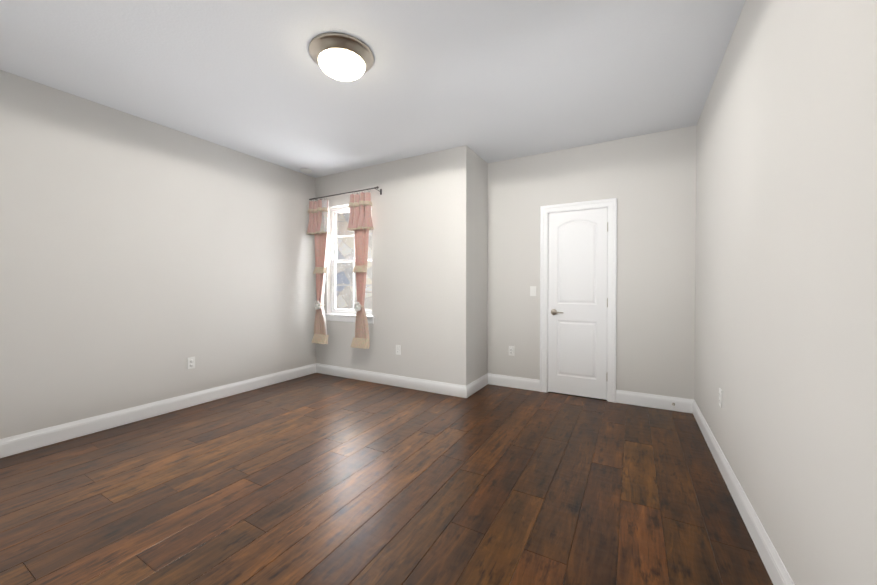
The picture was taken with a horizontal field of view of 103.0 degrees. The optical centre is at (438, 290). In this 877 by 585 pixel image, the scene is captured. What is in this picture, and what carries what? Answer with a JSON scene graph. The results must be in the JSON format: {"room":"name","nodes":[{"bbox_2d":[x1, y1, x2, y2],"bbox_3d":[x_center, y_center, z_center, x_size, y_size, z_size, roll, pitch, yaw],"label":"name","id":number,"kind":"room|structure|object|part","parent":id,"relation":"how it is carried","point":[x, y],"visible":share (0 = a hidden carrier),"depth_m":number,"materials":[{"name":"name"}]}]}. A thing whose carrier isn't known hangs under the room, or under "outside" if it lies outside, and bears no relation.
{"room":"empty bedroom","nodes":[
{"label":"empty bedroom","id":0,"kind":"room"},
{"bbox_2d":[0,70,315,438],"bbox_3d":[-2.679,-0.196,3.353,0.140,2.740,3.935,0,1,29],"label":"wall","id":1,"kind":"structure","parent":0,"point":[142,260],"depth_m":3.11,"materials":[{"name":"paint"}]},
{"bbox_2d":[0,363,315,457],"bbox_3d":[-2.611,1.108,3.330,0.014,0.133,3.655,0,1,29],"label":"baseboard","id":2,"kind":"structure","parent":1,"relation":"attached to","point":[20,443],"depth_m":3.11,"materials":[{"name":"white paint"}]},
{"bbox_2d":[187,357,194,368],"bbox_3d":[-2.501,0.732,3.530,0.010,0.115,0.070,0,1,29],"label":"outlet","id":3,"kind":"object","parent":1,"relation":"attached to","point":[190,362],"visible":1,"depth_m":3.52,"materials":[{"name":"white plastic"}]},
{"bbox_2d":[0,0,744,177],"bbox_3d":[-0.533,-1.627,2.505,4.700,0.140,4.570,0,1,29],"label":"ceiling","id":4,"kind":"structure","parent":0,"point":[489,81],"depth_m":2.46,"materials":[{"name":"paint"}]},
{"bbox_2d":[300,168,311,173],"bbox_3d":[-1.736,-1.560,4.568,0.144,0.039,0.144,0,1,29],"label":"smoke detector","id":5,"kind":"object","parent":4,"relation":"attached to","point":[305,170],"visible":1,"depth_m":4.53,"materials":[{"name":"white plastic"}]},
{"bbox_2d":[309,32,373,80],"bbox_3d":[-0.636,-1.489,2.304,0.414,0.132,0.414,0,1,29],"label":"ceiling light","id":6,"kind":"object","parent":4,"relation":"attached to","point":[340,56],"visible":1,"depth_m":2.20,"materials":[{"name":"beige glass"}]},
{"bbox_3d":[-0.636,-1.461,2.305,0.300,0.076,0.300,0,1,29],"label":"lamp shade","id":7,"kind":"part","parent":6,"relation":"part of","materials":[{"name":"white glass"}]},
{"bbox_2d":[0,373,772,584],"bbox_3d":[-0.533,1.243,2.536,4.700,0.120,4.570,0,1,29],"label":"floor","id":8,"kind":"structure","parent":0,"point":[317,479],"depth_m":2.01,"materials":[{"name":"brown wood"}]},
{"bbox_2d":[315,145,471,385],"bbox_3d":[-0.677,-0.208,4.416,2.322,2.740,0.150,0,1,29],"label":"wall","id":9,"kind":"structure","parent":0,"point":[422,260],"depth_m":4.10,"materials":[{"name":"paint"}]},
{"bbox_2d":[309,186,381,200],"bbox_3d":[-1.229,-1.229,4.551,1.221,0.071,0.131,0,1,29],"label":"curtain rod","id":10,"kind":"object","parent":9,"relation":"attached to","point":[377,187],"visible":0.94,"depth_m":4.42,"materials":[{"name":"grey metal"}]},
{"bbox_2d":[306,200,329,234],"bbox_3d":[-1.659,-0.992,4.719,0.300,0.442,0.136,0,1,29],"label":"curtain valance","id":11,"kind":"object","parent":10,"relation":"hanging from","point":[314,223],"visible":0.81,"depth_m":4.68,"materials":[{"name":"pink fabric"}]},
{"bbox_2d":[320,200,328,231],"bbox_3d":[-1.511,-0.985,4.633,0.130,0.430,0.130,0,1,29],"label":"curtain valance","id":12,"kind":"object","parent":10,"relation":"hanging from","point":[324,222],"visible":0.85,"depth_m":4.60,"materials":[{"name":"fabric"}]},
{"bbox_2d":[347,192,372,228],"bbox_3d":[-0.974,-0.988,4.338,0.390,0.442,0.143,0,1,29],"label":"curtain valance","id":13,"kind":"object","parent":10,"relation":"hanging from","point":[360,216],"visible":0.88,"depth_m":4.29,"materials":[{"name":"pink fabric"}]},
{"bbox_2d":[347,201,373,230],"bbox_3d":[-0.974,-0.928,4.339,0.395,0.352,0.148,0,1,29],"label":"trim","id":14,"kind":"structure","parent":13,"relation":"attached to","point":[357,204],"depth_m":4.30,"materials":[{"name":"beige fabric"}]},
{"bbox_3d":[-0.965,-1.223,4.347,0.263,0.061,0.046,0,1,29],"label":"curtain rings","id":15,"kind":"object","parent":10,"relation":"hanging from","visible":0},
{"bbox_2d":[354,228,369,346],"bbox_3d":[-0.972,-0.252,4.339,0.275,1.890,0.066,0,1,29],"label":"panel","id":16,"kind":"object","parent":15,"relation":"hanging from","point":[361,258],"visible":0.6,"depth_m":4.33,"materials":[{"name":"pink fabric"}]},
{"bbox_2d":[354,302,360,311],"bbox_3d":[-0.999,0.199,4.286,0.114,0.125,0.043,0,1,29],"label":"rosette","id":17,"kind":"object","parent":16,"relation":"attached to","point":[357,306],"visible":1,"depth_m":4.27,"materials":[{"name":"white fabric"}]},
{"bbox_2d":[351,265,369,348],"bbox_3d":[-0.976,0.200,4.329,0.291,1.018,0.114,0,1,29],"label":"lace curtain","id":18,"kind":"object","parent":16,"relation":"attached to","point":[362,343],"visible":0.85,"depth_m":4.30,"materials":[{"name":"beige fabric"}]},
{"bbox_2d":[325,206,374,323],"bbox_3d":[-1.167,-0.362,4.657,0.890,1.556,0.173,0,1,29],"label":"window unit","id":19,"kind":"structure","parent":9,"relation":"in","point":[334,236],"depth_m":4.80,"materials":[{"name":"white plastic"}]},
{"bbox_3d":[-1.182,0.368,4.638,0.890,0.096,0.112,0,1,29],"label":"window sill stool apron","id":20,"kind":"part","parent":19,"relation":"part of","materials":[{"name":"white wood"}]},
{"bbox_2d":[316,363,467,397],"bbox_3d":[-0.698,1.097,4.347,2.306,0.133,0.014,0,1,29],"label":"baseboard","id":21,"kind":"structure","parent":9,"relation":"attached to","point":[456,390],"depth_m":4.23,"materials":[{"name":"white paint"}]},
{"bbox_2d":[396,345,400,354],"bbox_3d":[-0.489,0.719,4.229,0.070,0.115,0.010,0,1,29],"label":"outlet","id":22,"kind":"object","parent":9,"relation":"attached to","point":[398,349],"visible":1,"depth_m":4.22,"materials":[{"name":"white plastic"}]},
{"bbox_2d":[472,150,487,381],"bbox_3d":[0.460,-0.206,4.225,0.150,2.740,0.625,0,1,29],"label":"wall","id":23,"kind":"structure","parent":0,"point":[479,250],"depth_m":4.12,"materials":[{"name":"paint"}]},
{"bbox_2d":[468,373,487,396],"bbox_3d":[0.455,1.100,4.062,0.014,0.133,0.600,0,1,29],"label":"baseboard","id":24,"kind":"structure","parent":23,"relation":"attached to","point":[476,385],"depth_m":4.05,"materials":[{"name":"white paint"}]},
{"bbox_2d":[487,125,695,399],"bbox_3d":[1.560,-0.202,3.890,2.098,2.740,0.140,0,1,29],"label":"wall","id":25,"kind":"structure","parent":0,"point":[648,181],"depth_m":3.60,"materials":[{"name":"paint"}]},
{"bbox_2d":[509,346,513,355],"bbox_3d":[0.877,0.725,4.195,0.070,0.115,0.010,0,1,29],"label":"outlet","id":26,"kind":"object","parent":25,"relation":"attached to","point":[511,350],"visible":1,"depth_m":4.19,"materials":[{"name":"white plastic"}]},
{"bbox_2d":[488,373,539,391],"bbox_3d":[0.890,1.098,4.189,0.649,0.133,0.014,0,1,29],"label":"baseboard","id":27,"kind":"structure","parent":25,"relation":"attached to","point":[493,379],"depth_m":4.17,"materials":[{"name":"white paint"}]},
{"bbox_2d":[530,286,535,295],"bbox_3d":[1.101,0.006,4.061,0.070,0.115,0.012,0,1,29],"label":"light switch","id":28,"kind":"object","parent":25,"relation":"attached to","point":[532,290],"visible":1,"depth_m":4.06,"materials":[{"name":"white plastic"}]},
{"bbox_2d":[548,208,607,399],"bbox_3d":[1.537,0.140,3.864,0.616,2.032,0.158,0,1,29],"label":"closet door","id":29,"kind":"structure","parent":25,"relation":"in","point":[577,298],"depth_m":3.83,"materials":[{"name":"white paint"}]},
{"bbox_2d":[540,198,616,402],"bbox_3d":[1.547,0.101,3.889,0.784,2.134,0.160,0,1,29],"label":"trim","id":30,"kind":"structure","parent":25,"relation":"attached to","point":[610,204],"depth_m":3.72,"materials":[{"name":"white paint"}]},
{"bbox_2d":[616,390,691,412],"bbox_3d":[2.129,1.106,3.498,0.627,0.133,0.014,0,1,29],"label":"baseboard","id":31,"kind":"structure","parent":25,"relation":"attached to","point":[624,397],"depth_m":3.48,"materials":[{"name":"white paint"}]},
{"bbox_2d":[694,0,876,584],"bbox_3d":[1.459,-0.175,1.411,0.140,2.740,4.570,0,1,29],"label":"wall","id":32,"kind":"structure","parent":0,"point":[786,264],"depth_m":1.26,"materials":[{"name":"paint"}]},
{"bbox_2d":[719,388,721,407],"bbox_3d":[1.878,0.715,2.326,0.010,0.115,0.070,0,1,29],"label":"outlet","id":33,"kind":"object","parent":32,"relation":"attached to","point":[720,397],"visible":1,"depth_m":2.31,"materials":[{"name":"white plastic"}]},
{"bbox_2d":[692,399,794,584],"bbox_3d":[1.391,1.128,1.462,0.014,0.133,4.290,0,1,29],"label":"baseboard","id":34,"kind":"structure","parent":32,"relation":"attached to","point":[777,571],"depth_m":1.74,"materials":[{"name":"white paint"}]},
{"bbox_3d":[-1.612,-1.227,4.708,0.261,0.061,0.046,0,1,29],"label":"curtain rings","id":35,"kind":"object","parent":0,"visible":0},
{"bbox_2d":[314,200,328,334],"bbox_3d":[-1.573,-0.255,4.673,0.275,1.890,0.067,0,1,29],"label":"panel","id":36,"kind":"object","parent":35,"relation":"hanging from","point":[320,326],"visible":0.56,"depth_m":4.68,"materials":[{"name":"pink fabric"}]},
{"bbox_2d":[314,301,320,309],"bbox_3d":[-1.609,0.195,4.626,0.114,0.125,0.043,0,1,29],"label":"rosette","id":37,"kind":"object","parent":36,"relation":"attached to","point":[317,305],"visible":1,"depth_m":4.61,"materials":[{"name":"white fabric"}]},
{"bbox_2d":[312,267,328,343],"bbox_3d":[-1.585,0.196,4.668,0.292,1.018,0.114,0,1,29],"label":"lace curtain","id":38,"kind":"object","parent":36,"relation":"attached to","point":[320,339],"visible":0.9,"depth_m":4.64,"materials":[{"name":"beige fabric"}]},
{"label":"outside","id":39,"kind":"structure","parent":0,"visible":0},
{"bbox_2d":[336,209,371,309],"bbox_3d":[-0.360,-0.238,5.395,5.122,2.980,0.070,0,1,29],"label":"stone wall","id":40,"kind":"structure","parent":39,"point":[345,299],"depth_m":6.03,"materials":[{"name":"white stone"}]}
]}

